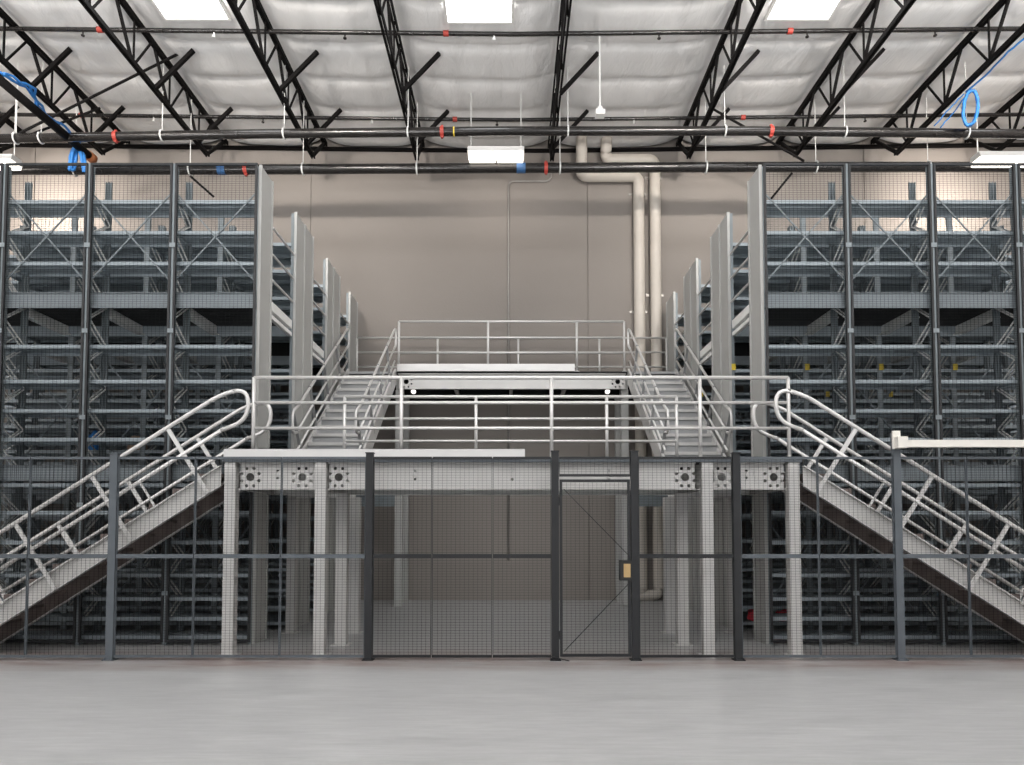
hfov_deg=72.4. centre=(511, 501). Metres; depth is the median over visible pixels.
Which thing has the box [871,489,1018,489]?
deck
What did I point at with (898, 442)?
rail
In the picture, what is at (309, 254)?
bay
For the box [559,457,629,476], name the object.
wire fence section
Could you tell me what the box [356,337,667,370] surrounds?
guard rail
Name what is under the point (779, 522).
bay
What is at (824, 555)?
wire fence section
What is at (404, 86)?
roof truss
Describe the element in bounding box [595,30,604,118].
ceiling sensor
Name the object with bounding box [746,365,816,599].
bay
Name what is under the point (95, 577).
staircase
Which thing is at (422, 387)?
mezzanine landing
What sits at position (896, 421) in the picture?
bay
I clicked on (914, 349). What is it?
bay
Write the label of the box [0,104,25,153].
roof truss
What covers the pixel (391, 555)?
wire fence section
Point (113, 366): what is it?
bay
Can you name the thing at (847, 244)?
screen
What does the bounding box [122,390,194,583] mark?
bay
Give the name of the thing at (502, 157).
diffuser
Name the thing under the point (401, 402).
guard rail
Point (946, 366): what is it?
bay
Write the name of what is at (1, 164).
screen
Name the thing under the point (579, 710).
floor
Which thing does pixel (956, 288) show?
bay
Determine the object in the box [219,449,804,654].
mezzanine landing
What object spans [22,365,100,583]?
bay
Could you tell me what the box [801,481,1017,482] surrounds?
deck
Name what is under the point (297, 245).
bay
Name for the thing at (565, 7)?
roof truss
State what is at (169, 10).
window
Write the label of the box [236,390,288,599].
bay
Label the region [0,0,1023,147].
ceiling
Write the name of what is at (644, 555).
wire fence section
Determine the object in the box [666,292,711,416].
bay
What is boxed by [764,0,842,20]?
skylight
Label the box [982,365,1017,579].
bay
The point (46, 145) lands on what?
trim
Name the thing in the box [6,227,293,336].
deck
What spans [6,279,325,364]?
deck
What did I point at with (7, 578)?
bay
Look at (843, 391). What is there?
bay
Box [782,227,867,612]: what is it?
bay
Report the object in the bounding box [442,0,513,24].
window
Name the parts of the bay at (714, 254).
panel, shelf, shelf, shelf, shelf, shelf, shelf, shelf, shelf, shelf, shelf, shelf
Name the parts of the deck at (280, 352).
deck plate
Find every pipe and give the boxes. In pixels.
[0,26,1019,40]
[0,54,1023,144]
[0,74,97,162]
[0,112,1023,125]
[12,98,1023,198]
[576,136,647,594]
[600,136,662,600]
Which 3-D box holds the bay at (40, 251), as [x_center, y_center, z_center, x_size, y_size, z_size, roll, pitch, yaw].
[-7.640,-1.305,11.368,1.196,6.660,0.466,0,-3,0]
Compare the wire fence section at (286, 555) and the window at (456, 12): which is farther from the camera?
the window at (456, 12)
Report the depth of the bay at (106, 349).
9.91 m
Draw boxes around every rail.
[251,376,790,456]
[343,395,678,456]
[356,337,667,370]
[398,320,625,370]
[892,431,1023,448]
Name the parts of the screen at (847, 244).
post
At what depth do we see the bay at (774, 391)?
15.44 m
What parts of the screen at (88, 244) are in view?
post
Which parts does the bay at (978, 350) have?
shelf, shelf, shelf, shelf, shelf, shelf, shelf, shelf, shelf, shelf, shelf, shelf, shelf, shelf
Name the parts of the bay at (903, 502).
shelf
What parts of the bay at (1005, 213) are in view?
shelf, shelf, shelf, shelf, shelf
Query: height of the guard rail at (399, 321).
1.083 m
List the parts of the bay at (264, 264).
shelf, shelf, shelf, shelf, shelf, shelf, shelf, shelf, shelf, shelf, shelf, shelf, shelf, shelf, panel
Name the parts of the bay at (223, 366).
shelf, shelf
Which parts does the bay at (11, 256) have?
shelf, shelf, shelf, shelf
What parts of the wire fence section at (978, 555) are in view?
rail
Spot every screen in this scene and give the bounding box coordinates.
[0,163,3,264]
[0,163,87,642]
[75,163,172,644]
[162,163,257,644]
[763,163,858,644]
[848,163,945,644]
[933,163,1023,642]
[1017,163,1023,358]
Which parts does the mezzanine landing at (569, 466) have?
plate, deck plate, plate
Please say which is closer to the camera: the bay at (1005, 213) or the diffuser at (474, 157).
the bay at (1005, 213)
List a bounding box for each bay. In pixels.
[0,166,107,639]
[0,182,27,639]
[0,218,82,629]
[0,255,37,586]
[0,365,41,579]
[1,390,28,583]
[2,278,79,610]
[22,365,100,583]
[23,257,102,602]
[26,390,77,559]
[63,218,160,629]
[68,365,140,612]
[72,390,140,583]
[80,167,188,643]
[85,227,167,602]
[89,365,154,583]
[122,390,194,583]
[129,365,207,612]
[138,218,231,629]
[145,365,214,583]
[156,227,241,612]
[167,165,273,643]
[178,390,247,583]
[195,365,250,612]
[207,365,277,599]
[213,212,305,629]
[231,227,313,624]
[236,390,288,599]
[267,258,334,613]
[268,269,340,611]
[310,292,357,600]
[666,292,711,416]
[683,269,752,611]
[689,258,752,614]
[710,227,792,624]
[718,212,810,629]
[735,390,782,599]
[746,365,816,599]
[747,165,853,643]
[770,365,830,612]
[776,390,845,583]
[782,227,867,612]
[792,218,885,629]
[809,365,878,583]
[816,365,893,612]
[829,390,897,583]
[832,167,940,643]
[853,257,936,602]
[863,218,961,629]
[869,365,934,578]
[883,365,955,612]
[883,390,951,583]
[912,166,1023,642]
[918,230,1010,610]
[923,365,999,578]
[938,218,1023,629]
[943,279,1021,610]
[944,390,997,559]
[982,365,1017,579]
[986,255,1021,586]
[993,182,1023,639]
[995,390,1019,583]
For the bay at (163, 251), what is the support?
on the floor
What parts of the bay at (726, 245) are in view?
panel, shelf, shelf, shelf, shelf, shelf, shelf, shelf, shelf, shelf, shelf, shelf, shelf, shelf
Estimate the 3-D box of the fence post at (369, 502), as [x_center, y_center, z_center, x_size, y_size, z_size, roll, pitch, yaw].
[-1.720,0.652,8.430,0.130,2.492,0.130,0,-3,0]
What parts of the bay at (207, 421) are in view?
shelf, shelf, shelf, shelf, shelf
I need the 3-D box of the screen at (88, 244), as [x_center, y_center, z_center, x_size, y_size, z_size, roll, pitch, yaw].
[-5.322,-1.382,9.615,1.200,6.660,0.058,0,-3,0]
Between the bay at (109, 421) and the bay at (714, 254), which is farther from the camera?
the bay at (109, 421)
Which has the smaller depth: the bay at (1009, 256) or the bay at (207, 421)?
the bay at (1009, 256)
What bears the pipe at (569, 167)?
hanging from the ceiling
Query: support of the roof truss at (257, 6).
attached to the ceiling
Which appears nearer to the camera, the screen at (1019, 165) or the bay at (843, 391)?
the screen at (1019, 165)
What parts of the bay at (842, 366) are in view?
shelf, shelf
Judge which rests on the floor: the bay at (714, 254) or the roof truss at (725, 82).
the bay at (714, 254)
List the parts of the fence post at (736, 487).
plate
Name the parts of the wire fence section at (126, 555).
rail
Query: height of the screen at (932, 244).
6.660 m
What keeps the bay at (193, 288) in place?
on the floor
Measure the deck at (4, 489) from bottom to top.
0.250 m
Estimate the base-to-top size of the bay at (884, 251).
6.660 m
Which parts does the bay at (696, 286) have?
panel, shelf, shelf, shelf, shelf, shelf, shelf, shelf, shelf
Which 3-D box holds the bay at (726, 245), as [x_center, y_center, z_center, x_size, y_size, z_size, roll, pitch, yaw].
[4.075,-1.315,11.368,1.246,6.680,0.484,0,-3,0]
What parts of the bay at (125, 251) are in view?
shelf, shelf, shelf, shelf, shelf, shelf, shelf, shelf, shelf, shelf, shelf, shelf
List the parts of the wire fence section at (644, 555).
rail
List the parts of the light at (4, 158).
suspension rod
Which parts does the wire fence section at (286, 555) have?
rail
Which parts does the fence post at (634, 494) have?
plate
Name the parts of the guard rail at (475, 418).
post, post, rail, rail, rail, post, post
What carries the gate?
attached to the fence post at (554, 454)
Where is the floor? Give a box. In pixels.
[0,600,1023,764]
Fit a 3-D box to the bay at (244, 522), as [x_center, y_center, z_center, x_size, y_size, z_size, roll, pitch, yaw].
[-6.460,-1.136,15.243,1.196,6.660,0.728,0,-3,0]
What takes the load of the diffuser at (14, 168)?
attached to the light at (4, 158)
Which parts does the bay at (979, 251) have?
shelf, shelf, shelf, shelf, shelf, shelf, shelf, shelf, shelf, shelf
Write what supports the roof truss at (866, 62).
attached to the ceiling
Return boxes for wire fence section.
[0,457,30,657]
[25,457,109,657]
[114,457,195,657]
[192,457,281,657]
[279,457,365,657]
[372,457,431,657]
[432,457,491,657]
[493,457,550,657]
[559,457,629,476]
[638,457,734,657]
[740,457,820,657]
[817,457,896,657]
[901,457,971,657]
[966,457,1023,657]
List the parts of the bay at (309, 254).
shelf, shelf, shelf, shelf, shelf, shelf, shelf, shelf, shelf, shelf, shelf, shelf, panel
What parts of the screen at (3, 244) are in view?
post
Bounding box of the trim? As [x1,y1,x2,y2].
[0,143,1023,152]
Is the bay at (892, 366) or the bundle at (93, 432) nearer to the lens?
the bundle at (93, 432)
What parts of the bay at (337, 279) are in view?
shelf, shelf, shelf, shelf, shelf, shelf, panel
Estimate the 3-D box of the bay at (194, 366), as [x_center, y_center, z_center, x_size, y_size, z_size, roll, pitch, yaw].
[-6.460,-1.201,13.765,1.196,6.660,0.485,0,-3,0]
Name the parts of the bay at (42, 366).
shelf, shelf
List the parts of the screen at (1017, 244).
post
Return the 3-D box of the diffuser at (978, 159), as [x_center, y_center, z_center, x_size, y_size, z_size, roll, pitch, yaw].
[9.583,-6.816,14.061,0.523,0.068,0.300,0,-2,0]
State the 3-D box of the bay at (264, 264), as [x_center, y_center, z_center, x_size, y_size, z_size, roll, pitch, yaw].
[-4.120,-1.379,9.916,1.246,6.680,0.512,0,-3,0]
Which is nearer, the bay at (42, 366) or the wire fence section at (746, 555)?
the wire fence section at (746, 555)
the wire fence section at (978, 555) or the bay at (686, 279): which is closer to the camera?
the wire fence section at (978, 555)
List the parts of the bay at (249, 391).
shelf, shelf, shelf, shelf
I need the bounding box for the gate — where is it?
[548,479,631,660]
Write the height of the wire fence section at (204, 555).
2.410 m
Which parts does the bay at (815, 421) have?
shelf, shelf, shelf, shelf, shelf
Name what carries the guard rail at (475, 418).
on the mezzanine landing at (569, 466)
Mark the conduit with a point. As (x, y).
(549, 179)
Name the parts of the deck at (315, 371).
deck plate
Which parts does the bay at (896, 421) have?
shelf, shelf, shelf, shelf, shelf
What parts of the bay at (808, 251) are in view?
shelf, shelf, shelf, shelf, shelf, shelf, shelf, shelf, shelf, shelf, shelf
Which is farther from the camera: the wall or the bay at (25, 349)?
the wall
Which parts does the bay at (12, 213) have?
shelf, shelf, shelf, shelf, shelf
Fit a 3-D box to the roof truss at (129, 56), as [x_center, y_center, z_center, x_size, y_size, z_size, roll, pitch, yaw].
[-6.250,-8.157,9.765,0.786,0.891,12.800,0,-3,0]
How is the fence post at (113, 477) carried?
on the floor
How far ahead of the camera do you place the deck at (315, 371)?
14.41 m
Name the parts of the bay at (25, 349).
shelf, shelf, shelf, shelf, shelf, shelf, shelf, shelf, shelf, shelf, shelf, shelf, shelf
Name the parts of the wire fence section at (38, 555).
rail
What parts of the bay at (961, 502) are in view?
shelf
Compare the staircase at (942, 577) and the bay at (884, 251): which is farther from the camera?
the bay at (884, 251)
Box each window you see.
[150,0,231,20]
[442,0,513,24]
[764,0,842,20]
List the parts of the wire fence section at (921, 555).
rail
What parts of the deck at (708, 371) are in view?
deck plate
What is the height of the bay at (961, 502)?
6.660 m
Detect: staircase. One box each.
[0,389,272,643]
[291,328,396,448]
[627,328,732,456]
[751,389,1023,643]
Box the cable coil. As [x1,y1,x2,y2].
[934,38,1023,127]
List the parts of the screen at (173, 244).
post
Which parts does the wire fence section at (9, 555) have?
rail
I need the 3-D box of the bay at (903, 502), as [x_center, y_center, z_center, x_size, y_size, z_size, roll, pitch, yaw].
[8.820,-1.136,15.243,1.196,6.660,0.728,0,-3,0]
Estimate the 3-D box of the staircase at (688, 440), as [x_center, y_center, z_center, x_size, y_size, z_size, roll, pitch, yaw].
[2.910,-2.011,12.700,1.026,3.325,3.684,0,-3,0]
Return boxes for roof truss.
[0,7,129,154]
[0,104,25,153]
[78,0,232,156]
[226,0,341,158]
[373,0,448,159]
[548,0,598,160]
[676,0,765,158]
[776,0,915,155]
[871,0,1023,155]
[964,88,1023,150]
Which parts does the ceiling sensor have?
drop rod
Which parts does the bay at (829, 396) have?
shelf, shelf, shelf, shelf, shelf, shelf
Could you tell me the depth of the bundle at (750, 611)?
11.08 m
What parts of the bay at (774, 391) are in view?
shelf, shelf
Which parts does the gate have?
brace rod, lock plate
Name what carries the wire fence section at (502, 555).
on the floor
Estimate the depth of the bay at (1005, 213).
10.11 m
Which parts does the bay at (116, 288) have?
shelf, shelf, shelf, shelf, shelf, shelf, shelf, shelf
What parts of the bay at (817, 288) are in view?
shelf, shelf, shelf, shelf, shelf, shelf, shelf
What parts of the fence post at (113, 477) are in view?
plate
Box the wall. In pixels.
[0,136,1023,599]
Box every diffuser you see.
[0,159,20,170]
[469,152,494,162]
[497,152,522,162]
[971,156,1006,167]
[999,156,1023,167]
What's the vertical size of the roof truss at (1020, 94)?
0.876 m
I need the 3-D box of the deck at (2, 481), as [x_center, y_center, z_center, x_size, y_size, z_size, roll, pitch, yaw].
[-5.905,-0.364,10.586,4.810,0.250,0.940,0,-3,0]
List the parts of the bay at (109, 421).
shelf, shelf, shelf, shelf, shelf, shelf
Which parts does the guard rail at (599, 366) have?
post, post, rail, rail, rail, post, post, post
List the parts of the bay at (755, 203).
panel, shelf, shelf, shelf, shelf, shelf, shelf, shelf, shelf, shelf, shelf, shelf, shelf, shelf, shelf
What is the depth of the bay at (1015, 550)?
14.90 m
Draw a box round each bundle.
[88,431,98,449]
[127,436,147,449]
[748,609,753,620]
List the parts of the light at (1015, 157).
suspension rod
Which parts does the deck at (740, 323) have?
deck plate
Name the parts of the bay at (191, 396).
shelf, shelf, shelf, shelf, shelf, shelf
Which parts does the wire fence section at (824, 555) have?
rail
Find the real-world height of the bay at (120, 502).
6.660 m
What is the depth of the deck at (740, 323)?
10.90 m
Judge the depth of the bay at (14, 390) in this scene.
14.93 m
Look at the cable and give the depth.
12.93 m
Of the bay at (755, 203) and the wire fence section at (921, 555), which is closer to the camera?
the wire fence section at (921, 555)
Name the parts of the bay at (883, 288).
shelf, shelf, shelf, shelf, shelf, shelf, shelf, shelf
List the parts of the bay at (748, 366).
shelf, shelf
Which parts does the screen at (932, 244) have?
post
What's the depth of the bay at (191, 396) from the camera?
13.07 m
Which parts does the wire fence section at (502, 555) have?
rail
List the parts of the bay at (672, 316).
panel, shelf, shelf, shelf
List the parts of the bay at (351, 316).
shelf, shelf, shelf, panel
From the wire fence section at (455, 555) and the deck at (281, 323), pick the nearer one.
the wire fence section at (455, 555)
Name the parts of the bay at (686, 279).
panel, shelf, shelf, shelf, shelf, shelf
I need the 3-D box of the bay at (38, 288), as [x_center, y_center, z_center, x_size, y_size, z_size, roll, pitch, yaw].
[-7.640,-1.284,11.867,1.196,6.660,0.485,0,-3,0]
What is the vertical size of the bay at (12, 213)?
6.660 m
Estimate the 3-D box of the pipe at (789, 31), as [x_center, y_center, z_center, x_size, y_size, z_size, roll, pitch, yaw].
[0.000,-8.257,12.322,25.001,0.285,0.100,0,-3,0]
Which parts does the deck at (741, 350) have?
deck plate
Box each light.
[0,99,22,170]
[467,93,523,162]
[970,88,1023,167]
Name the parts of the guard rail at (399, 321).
post, post, rail, rail, rail, post, post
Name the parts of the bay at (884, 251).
shelf, shelf, shelf, shelf, shelf, shelf, shelf, shelf, shelf, shelf, shelf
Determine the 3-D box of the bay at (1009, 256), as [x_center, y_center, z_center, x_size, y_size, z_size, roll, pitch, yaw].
[8.820,-1.284,11.867,1.196,6.660,0.485,0,-3,0]
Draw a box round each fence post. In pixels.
[101,453,120,660]
[362,452,374,660]
[550,451,560,660]
[629,451,641,660]
[730,452,745,660]
[889,432,908,660]
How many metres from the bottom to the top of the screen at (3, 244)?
6.660 m
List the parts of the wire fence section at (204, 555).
rail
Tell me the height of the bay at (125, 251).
6.660 m
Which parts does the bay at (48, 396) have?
shelf, shelf, shelf, shelf, shelf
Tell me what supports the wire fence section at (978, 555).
on the floor
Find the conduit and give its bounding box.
[507,160,551,559]
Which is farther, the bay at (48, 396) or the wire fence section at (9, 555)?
the bay at (48, 396)
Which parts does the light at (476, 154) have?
suspension rod, suspension rod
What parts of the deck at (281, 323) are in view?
deck plate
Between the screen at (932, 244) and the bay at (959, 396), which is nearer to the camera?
the screen at (932, 244)
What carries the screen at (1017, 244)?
on the floor
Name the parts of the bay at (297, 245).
shelf, shelf, shelf, shelf, shelf, shelf, shelf, shelf, shelf, shelf, shelf, shelf, panel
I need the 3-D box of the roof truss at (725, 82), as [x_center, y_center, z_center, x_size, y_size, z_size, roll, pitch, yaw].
[4.181,-8.116,9.763,0.787,0.902,12.800,0,-3,0]
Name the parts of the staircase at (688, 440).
post, post, rail, rail, handrail, post, post, post, post, rail, rail, handrail, post, post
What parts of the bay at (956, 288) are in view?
shelf, shelf, shelf, shelf, shelf, shelf, shelf, shelf, shelf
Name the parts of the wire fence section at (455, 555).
rail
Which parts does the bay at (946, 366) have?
shelf, shelf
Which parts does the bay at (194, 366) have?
shelf, shelf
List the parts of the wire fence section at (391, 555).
rail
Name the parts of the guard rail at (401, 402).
post, post, rail, rail, rail, post, post, post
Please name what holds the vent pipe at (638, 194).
attached to the wall
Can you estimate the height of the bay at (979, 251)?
6.660 m
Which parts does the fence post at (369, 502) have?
plate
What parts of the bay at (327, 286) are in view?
shelf, shelf, shelf, shelf, shelf, shelf, shelf, shelf, shelf, shelf, shelf, panel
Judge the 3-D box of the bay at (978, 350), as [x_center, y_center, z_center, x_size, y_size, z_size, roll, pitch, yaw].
[6.460,-1.369,9.915,1.196,6.660,0.512,0,-3,0]
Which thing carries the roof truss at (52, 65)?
attached to the ceiling
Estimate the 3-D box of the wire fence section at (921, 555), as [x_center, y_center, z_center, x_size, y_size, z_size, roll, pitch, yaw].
[5.095,0.663,8.427,0.790,2.410,0.035,0,-3,0]
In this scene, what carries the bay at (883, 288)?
on the floor
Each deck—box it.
[2,481,222,482]
[4,489,152,489]
[5,312,348,385]
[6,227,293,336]
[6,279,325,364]
[675,312,1010,385]
[698,279,1014,364]
[730,230,1013,336]
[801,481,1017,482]
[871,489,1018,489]
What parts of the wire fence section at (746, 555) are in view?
rail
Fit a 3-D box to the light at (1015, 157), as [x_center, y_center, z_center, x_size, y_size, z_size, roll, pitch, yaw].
[9.864,-7.576,14.094,1.125,1.589,0.340,0,-3,0]
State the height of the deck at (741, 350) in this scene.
1.369 m
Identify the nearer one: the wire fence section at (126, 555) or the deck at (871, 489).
the wire fence section at (126, 555)
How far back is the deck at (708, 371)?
14.41 m
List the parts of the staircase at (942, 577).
post, post, short post, post, handrail, handrail, rail, post, rail, short post, post, post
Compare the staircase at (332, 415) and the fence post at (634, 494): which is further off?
the staircase at (332, 415)
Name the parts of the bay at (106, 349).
shelf, shelf, shelf, shelf, shelf, shelf, shelf, shelf, shelf, shelf, shelf, shelf, shelf, shelf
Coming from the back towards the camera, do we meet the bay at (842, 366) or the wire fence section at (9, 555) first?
the bay at (842, 366)
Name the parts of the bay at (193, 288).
shelf, shelf, shelf, shelf, shelf, shelf, shelf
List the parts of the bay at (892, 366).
shelf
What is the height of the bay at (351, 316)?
6.680 m
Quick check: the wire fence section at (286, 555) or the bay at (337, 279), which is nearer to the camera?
the wire fence section at (286, 555)
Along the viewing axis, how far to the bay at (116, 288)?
11.92 m
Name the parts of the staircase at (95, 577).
post, post, short post, rail, post, rail, handrail, handrail, post, short post, post, post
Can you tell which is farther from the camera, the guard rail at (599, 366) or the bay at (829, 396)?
the guard rail at (599, 366)
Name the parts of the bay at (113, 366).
shelf, shelf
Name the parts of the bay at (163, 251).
shelf, shelf, shelf, shelf, shelf, shelf, shelf, shelf, shelf, shelf, shelf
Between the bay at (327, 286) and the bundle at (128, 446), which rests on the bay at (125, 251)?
the bundle at (128, 446)
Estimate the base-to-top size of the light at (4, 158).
1.657 m
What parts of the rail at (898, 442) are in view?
rail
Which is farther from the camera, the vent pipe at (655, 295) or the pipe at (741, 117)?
the vent pipe at (655, 295)
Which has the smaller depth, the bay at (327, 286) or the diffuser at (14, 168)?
the bay at (327, 286)
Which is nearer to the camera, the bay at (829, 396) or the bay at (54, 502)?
the bay at (829, 396)
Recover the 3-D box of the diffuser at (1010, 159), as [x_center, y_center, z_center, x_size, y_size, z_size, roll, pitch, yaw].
[10.145,-6.816,14.061,0.523,0.068,0.300,0,-2,0]
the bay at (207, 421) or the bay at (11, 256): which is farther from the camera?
the bay at (207, 421)
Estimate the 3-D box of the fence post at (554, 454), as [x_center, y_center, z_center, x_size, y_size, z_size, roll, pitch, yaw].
[0.520,0.642,8.430,0.130,2.512,0.130,0,-3,0]
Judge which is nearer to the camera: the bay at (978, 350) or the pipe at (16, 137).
the bay at (978, 350)
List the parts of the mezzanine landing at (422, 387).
deck plate, deck plate, deck plate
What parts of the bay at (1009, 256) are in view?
shelf, shelf, shelf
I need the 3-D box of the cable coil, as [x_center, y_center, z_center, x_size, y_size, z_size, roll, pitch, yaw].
[8.594,-7.338,12.518,0.630,0.826,1.903,1,-3,-17]
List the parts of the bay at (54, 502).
shelf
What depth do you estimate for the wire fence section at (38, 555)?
8.43 m
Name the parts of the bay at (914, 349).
shelf, shelf, shelf, shelf, shelf, shelf, shelf, shelf, shelf, shelf, shelf, shelf, shelf, shelf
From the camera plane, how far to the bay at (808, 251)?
11.25 m
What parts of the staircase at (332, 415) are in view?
post, post, handrail, rail, rail, post, post, post, post, handrail, rail, rail, post, post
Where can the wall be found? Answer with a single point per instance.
(404, 246)
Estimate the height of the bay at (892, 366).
6.660 m
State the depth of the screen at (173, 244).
9.64 m
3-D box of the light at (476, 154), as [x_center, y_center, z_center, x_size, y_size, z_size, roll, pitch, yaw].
[-0.322,-7.564,14.093,1.125,1.365,0.340,0,-3,0]
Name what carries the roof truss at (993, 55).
attached to the ceiling
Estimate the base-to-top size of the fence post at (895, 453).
2.732 m
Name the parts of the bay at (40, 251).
shelf, shelf, shelf, shelf, shelf, shelf, shelf, shelf, shelf, shelf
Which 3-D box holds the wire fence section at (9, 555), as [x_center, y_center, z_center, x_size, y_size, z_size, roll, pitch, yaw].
[-6.340,0.663,8.427,1.020,2.410,0.035,0,-3,0]
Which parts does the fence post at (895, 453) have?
plate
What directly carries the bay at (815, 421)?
on the floor
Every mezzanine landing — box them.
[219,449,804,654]
[345,364,678,606]
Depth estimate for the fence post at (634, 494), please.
8.40 m
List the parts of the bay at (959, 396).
shelf, shelf, shelf, shelf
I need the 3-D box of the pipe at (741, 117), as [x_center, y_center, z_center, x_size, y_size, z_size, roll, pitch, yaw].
[0.000,-8.050,14.715,25.001,0.285,0.100,0,-3,0]
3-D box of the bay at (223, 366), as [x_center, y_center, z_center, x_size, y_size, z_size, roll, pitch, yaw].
[-5.280,-1.201,13.765,1.196,6.660,0.485,0,-3,0]
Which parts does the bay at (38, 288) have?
shelf, shelf, shelf, shelf, shelf, shelf, shelf, shelf, shelf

